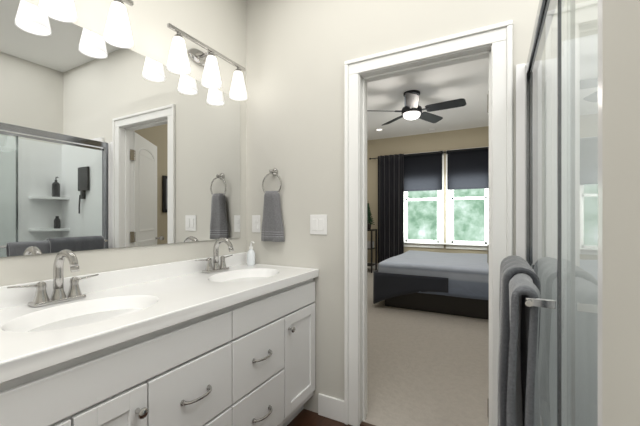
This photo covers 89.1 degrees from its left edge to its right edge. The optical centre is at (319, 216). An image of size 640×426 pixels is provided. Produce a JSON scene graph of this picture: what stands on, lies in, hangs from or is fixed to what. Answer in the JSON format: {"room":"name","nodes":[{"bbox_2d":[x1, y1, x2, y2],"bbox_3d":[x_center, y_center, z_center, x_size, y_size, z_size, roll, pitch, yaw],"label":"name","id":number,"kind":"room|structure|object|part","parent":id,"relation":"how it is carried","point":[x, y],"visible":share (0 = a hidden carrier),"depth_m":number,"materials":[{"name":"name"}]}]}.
{"room":"bathroom","nodes":[
{"label":"bathroom","id":0,"kind":"room"},
{"bbox_2d":[0,0,245,285],"bbox_3d":[-1.317,-0.164,0.850,0.120,2.700,3.200,0,0,28],"label":"wall","id":1,"kind":"structure","parent":0,"point":[219,26],"depth_m":1.68,"materials":[{"name":"beige paint"}]},
{"bbox_2d":[39,0,133,47],"bbox_3d":[-0.973,-0.847,1.193,0.158,0.216,0.550,0,0,28],"label":"sconce","id":2,"kind":"object","parent":1,"relation":"attached to","point":[117,32],"visible":1,"depth_m":1.33,"materials":[{"name":"white glass"}]},
{"bbox_2d":[0,0,239,256],"bbox_3d":[-0.875,-0.321,1.532,0.006,0.917,1.440,0,0,28],"label":"vanity mirror","id":3,"kind":"object","parent":1,"relation":"attached to","point":[104,144],"visible":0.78,"depth_m":1.40,"materials":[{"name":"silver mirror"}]},
{"bbox_2d":[167,23,246,100],"bbox_3d":[-0.629,-0.847,1.831,0.158,0.216,0.550,0,0,28],"label":"sconce","id":4,"kind":"object","parent":1,"relation":"attached to","point":[178,62],"visible":1,"depth_m":1.79,"materials":[{"name":"white glass"}]},
{"bbox_2d":[287,409,351,425],"bbox_3d":[-0.184,1.236,0.189,2.740,0.100,3.350,0,0,28],"label":"floor","id":5,"kind":"structure","parent":0,"point":[304,417],"depth_m":1.89,"materials":[{"name":"brown wood"}]},
{"bbox_2d":[0,237,318,425],"bbox_3d":[-0.605,0.651,1.424,0.584,1.069,1.510,0,0,28],"label":"bathroom vanity","id":6,"kind":"object","parent":5,"relation":"on","point":[216,339],"visible":1,"depth_m":1.19,"materials":[{"name":"white wood"}]},
{"bbox_2d":[6,249,98,307],"bbox_3d":[-0.921,0.215,1.176,0.159,0.196,0.281,0,0,28],"label":"faucet","id":7,"kind":"object","parent":6,"relation":"on","point":[74,298],"depth_m":1.19,"materials":[{"name":"silver metal"}]},
{"bbox_2d":[194,237,233,273],"bbox_3d":[-0.556,0.215,1.854,0.159,0.196,0.281,0,0,28],"label":"faucet","id":8,"kind":"object","parent":6,"relation":"on","point":[217,268],"depth_m":1.86,"materials":[{"name":"silver metal"}]},
{"bbox_2d":[360,421,375,425],"bbox_3d":[0.522,1.179,1.697,0.658,0.014,0.035,0,0,28],"label":"threshold","id":9,"kind":"object","parent":5,"relation":"on","point":[362,423],"depth_m":1.84,"materials":[{"name":"brown wood"}]},
{"bbox_2d":[516,0,601,425],"bbox_3d":[1.008,0.221,0.733,0.913,1.930,1.197,0,0,28],"label":"shower surround","id":10,"kind":"object","parent":5,"relation":"on","point":[520,160],"visible":0.38,"depth_m":1.35,"materials":[{"name":"plastic"},{"name":"metal"}]},
{"bbox_2d":[526,0,546,264],"bbox_3d":[0.659,0.202,0.921,0.048,1.758,1.146,0,0,28],"label":"shower frame","id":11,"kind":"object","parent":10,"relation":"attached to","point":[539,18],"visible":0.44,"depth_m":1.41,"materials":[{"name":"silver metal"}]},
{"bbox_2d":[522,295,555,308],"bbox_3d":[0.702,0.211,1.100,0.063,0.020,0.725,0,0,28],"label":"towel bar","id":12,"kind":"object","parent":11,"relation":"attached to","point":[539,302],"visible":0.5,"depth_m":0.79,"materials":[{"name":"silver metal"}]},
{"bbox_2d":[497,255,540,425],"bbox_3d":[0.736,0.537,1.215,0.127,0.748,0.390,0,0,28],"label":"towel","id":13,"kind":"object","parent":12,"relation":"hanging from","point":[511,266],"visible":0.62,"depth_m":1.08,"materials":[{"name":"grey fabric"}]},
{"bbox_2d":[506,273,540,425],"bbox_3d":[0.675,0.586,1.101,0.094,0.810,0.610,0,0,28],"label":"towel","id":14,"kind":"object","parent":12,"relation":"hanging from","point":[523,406],"visible":0.77,"depth_m":0.86,"materials":[{"name":"grey fabric"}]},
{"bbox_2d":[530,0,560,425],"bbox_3d":[0.738,0.213,1.086,0.007,1.665,0.715,0,0,28],"label":"shower frame","id":15,"kind":"object","parent":11,"relation":"attached to","point":[558,212],"visible":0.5,"depth_m":0.77,"materials":[{"name":"silver metal"}]},
{"bbox_2d":[530,0,556,425],"bbox_3d":[0.738,0.213,1.086,0.006,1.641,0.691,0,0,28],"label":"glass","id":16,"kind":"object","parent":15,"relation":"attached to","point":[543,170],"visible":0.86,"depth_m":0.96,"materials":[{"name":"clear glass"}]},
{"bbox_2d":[561,63,561,370],"bbox_3d":[0.518,0.213,0.643,0.007,1.665,0.515,0,0,28],"label":"shower frame","id":17,"kind":"object","parent":11,"relation":"attached to","point":[561,216],"depth_m":0.86,"materials":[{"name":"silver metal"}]},
{"bbox_2d":[561,0,597,425],"bbox_3d":[0.518,0.213,0.643,0.006,1.641,0.491,0,0,28],"label":"glass","id":18,"kind":"object","parent":17,"relation":"attached to","point":[563,16],"visible":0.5,"depth_m":0.66,"materials":[{"name":"clear glass"}]},
{"bbox_2d":[246,0,597,412],"bbox_3d":[-0.221,-0.289,2.145,4.420,2.950,0.120,0,0,28],"label":"wall","id":19,"kind":"structure","parent":0,"point":[299,53],"depth_m":1.96,"materials":[{"name":"beige paint"}]},
{"bbox_2d":[252,215,259,232],"bbox_3d":[-0.430,0.046,2.184,0.070,0.116,0.008,0,0,28],"label":"electrical outlet plate","id":20,"kind":"object","parent":19,"relation":"attached to","point":[255,223],"visible":1,"depth_m":2.18,"materials":[{"name":"white plastic"}]},
{"bbox_2d":[261,168,284,241],"bbox_3d":[-0.308,-0.080,2.086,0.177,0.472,0.065,0,0,28],"label":"towel ring","id":21,"kind":"object","parent":19,"relation":"attached to","point":[272,228],"visible":1,"depth_m":2.06,"materials":[{"name":"grey fabric"}]},
{"bbox_2d":[310,215,326,234],"bbox_3d":[-0.010,0.046,1.958,0.116,0.120,0.010,0,0,28],"label":"switch plate","id":22,"kind":"object","parent":19,"relation":"attached to","point":[318,224],"visible":1,"depth_m":1.96,"materials":[{"name":"white plastic"}]},
{"bbox_2d":[318,393,343,422],"bbox_3d":[-0.550,1.123,0.437,1.620,0.125,3.200,0,0,28],"label":"baseboard","id":23,"kind":"structure","parent":19,"relation":"attached to","point":[330,407],"depth_m":1.91,"materials":[{"name":"white paint"}]},
{"bbox_2d":[344,20,512,425],"bbox_3d":[0.543,0.147,1.736,0.830,2.078,0.166,0,0,28],"label":"door frame","id":24,"kind":"structure","parent":19,"relation":"attached to","point":[498,37],"depth_m":1.71,"materials":[{"name":"white paint"}]},
{"bbox_2d":[487,91,488,422],"bbox_3d":[0.844,0.196,1.626,0.011,1.640,0.052,0,0,28],"label":"door hinge","id":25,"kind":"object","parent":24,"relation":"attached to","point":[488,259],"visible":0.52,"depth_m":1.61,"materials":[{"name":"silver metal"}]},
{"bbox_2d":[362,268,488,425],"bbox_3d":[1.116,1.230,4.503,4.540,0.112,5.480,0,0,28],"label":"floor","id":26,"kind":"structure","parent":0,"point":[425,368],"depth_m":2.54,"materials":[{"name":"beige carpet"}]},
{"bbox_2d":[367,203,376,272],"bbox_3d":[1.023,0.410,7.029,0.342,1.528,0.340,0,0,28],"label":"plant stand","id":27,"kind":"object","parent":26,"relation":"on","point":[370,245],"visible":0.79,"depth_m":6.97,"materials":[{"name":"black"}]},
{"bbox_2d":[373,250,488,319],"bbox_3d":[2.112,0.555,4.469,2.314,1.238,1.788,0,0,28],"label":"bed","id":28,"kind":"object","parent":26,"relation":"on","point":[457,284],"visible":0.54,"depth_m":3.99,"materials":[{"name":"black fabric"}]},
{"bbox_2d":[373,257,448,303],"bbox_3d":[1.498,0.935,4.784,0.934,0.440,1.762,0,0,28],"label":"drape","id":29,"kind":"object","parent":28,"relation":"hanging from","point":[394,287],"depth_m":4.05,"materials":[{"name":"grey fabric"}]},
{"bbox_2d":[367,126,488,262],"bbox_3d":[2.387,-0.289,6.863,4.540,2.950,0.120,0,0,28],"label":"wall","id":30,"kind":"structure","parent":0,"point":[444,141],"depth_m":6.95,"materials":[{"name":"beige paint"}]},
{"bbox_2d":[404,151,444,247],"bbox_3d":[2.175,-0.361,6.943,0.940,2.015,0.180,0,0,28],"label":"window unit","id":31,"kind":"structure","parent":30,"relation":"in","point":[424,172],"depth_m":6.85,"materials":[{"name":"white paint"}]},
{"bbox_2d":[404,151,442,191],"bbox_3d":[2.142,-0.954,6.882,0.850,0.800,0.041,0,0,28],"label":"window blind","id":32,"kind":"object","parent":31,"relation":"attached to","point":[424,172],"depth_m":6.86,"materials":[{"name":"black fabric"}]},
{"bbox_2d":[369,148,488,262],"bbox_3d":[2.294,-0.167,6.753,2.644,2.385,0.158,0,0,28],"label":"curtain","id":33,"kind":"object","parent":30,"relation":"attached to","point":[390,206],"visible":0.94,"depth_m":7.10,"materials":[{"name":"black fabric"}]},
{"bbox_3d":[1.543,-0.167,7.110,0.580,2.385,0.075,0,0,28],"label":"curtain panel","id":34,"kind":"part","parent":33,"relation":"part of","materials":[{"name":"black fabric"}]},
{"bbox_3d":[2.298,-1.314,6.761,2.644,0.044,0.141,0,0,28],"label":"curtain rod","id":35,"kind":"part","parent":33,"relation":"part of","materials":[{"name":"black plastic"}]},
{"bbox_2d":[445,146,488,249],"bbox_3d":[2.980,-0.361,6.509,0.890,2.015,0.180,0,0,28],"label":"window unit","id":36,"kind":"structure","parent":30,"relation":"in","point":[469,169],"depth_m":6.49,"materials":[{"name":"white paint"}]},
{"bbox_2d":[447,146,488,189],"bbox_3d":[2.947,-0.954,6.448,0.800,0.800,0.041,0,0,28],"label":"window blind","id":37,"kind":"object","parent":36,"relation":"attached to","point":[469,169],"depth_m":6.46,"materials":[{"name":"black fabric"}]},
{"bbox_2d":[367,57,488,139],"bbox_3d":[1.109,-1.814,4.490,4.540,0.100,5.510,0,0,28],"label":"ceiling","id":38,"kind":"structure","parent":0,"point":[468,82],"depth_m":4.84,"materials":[{"name":"white paint"}]},
{"bbox_2d":[367,90,465,125],"bbox_3d":[1.330,-1.580,4.586,1.346,0.368,1.374,0,0,28],"label":"ceiling fan","id":39,"kind":"object","parent":38,"relation":"hanging from","point":[412,109],"visible":1,"depth_m":4.50,"materials":[{"name":"grey"}]},
{"bbox_3d":[1.303,-1.659,4.618,0.220,0.209,0.220,0,0,28],"label":"motor","id":40,"kind":"part","parent":39,"relation":"part of","materials":[{"name":"grey metal"}]},
{"bbox_2d":[602,0,639,425],"bbox_3d":[-0.069,-0.164,-0.503,0.120,2.700,2.000,0,0,28],"label":"wall","id":41,"kind":"structure","parent":0,"point":[620,212],"depth_m":0.35,"materials":[{"name":"beige paint"}]},
{"label":"outside","id":42,"kind":"structure","parent":0,"visible":0},
{"bbox_2d":[408,189,484,241],"bbox_3d":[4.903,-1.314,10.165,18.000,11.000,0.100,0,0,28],"label":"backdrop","id":43,"kind":"structure","parent":42,"point":[469,219],"depth_m":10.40,"materials":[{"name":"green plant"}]}
]}

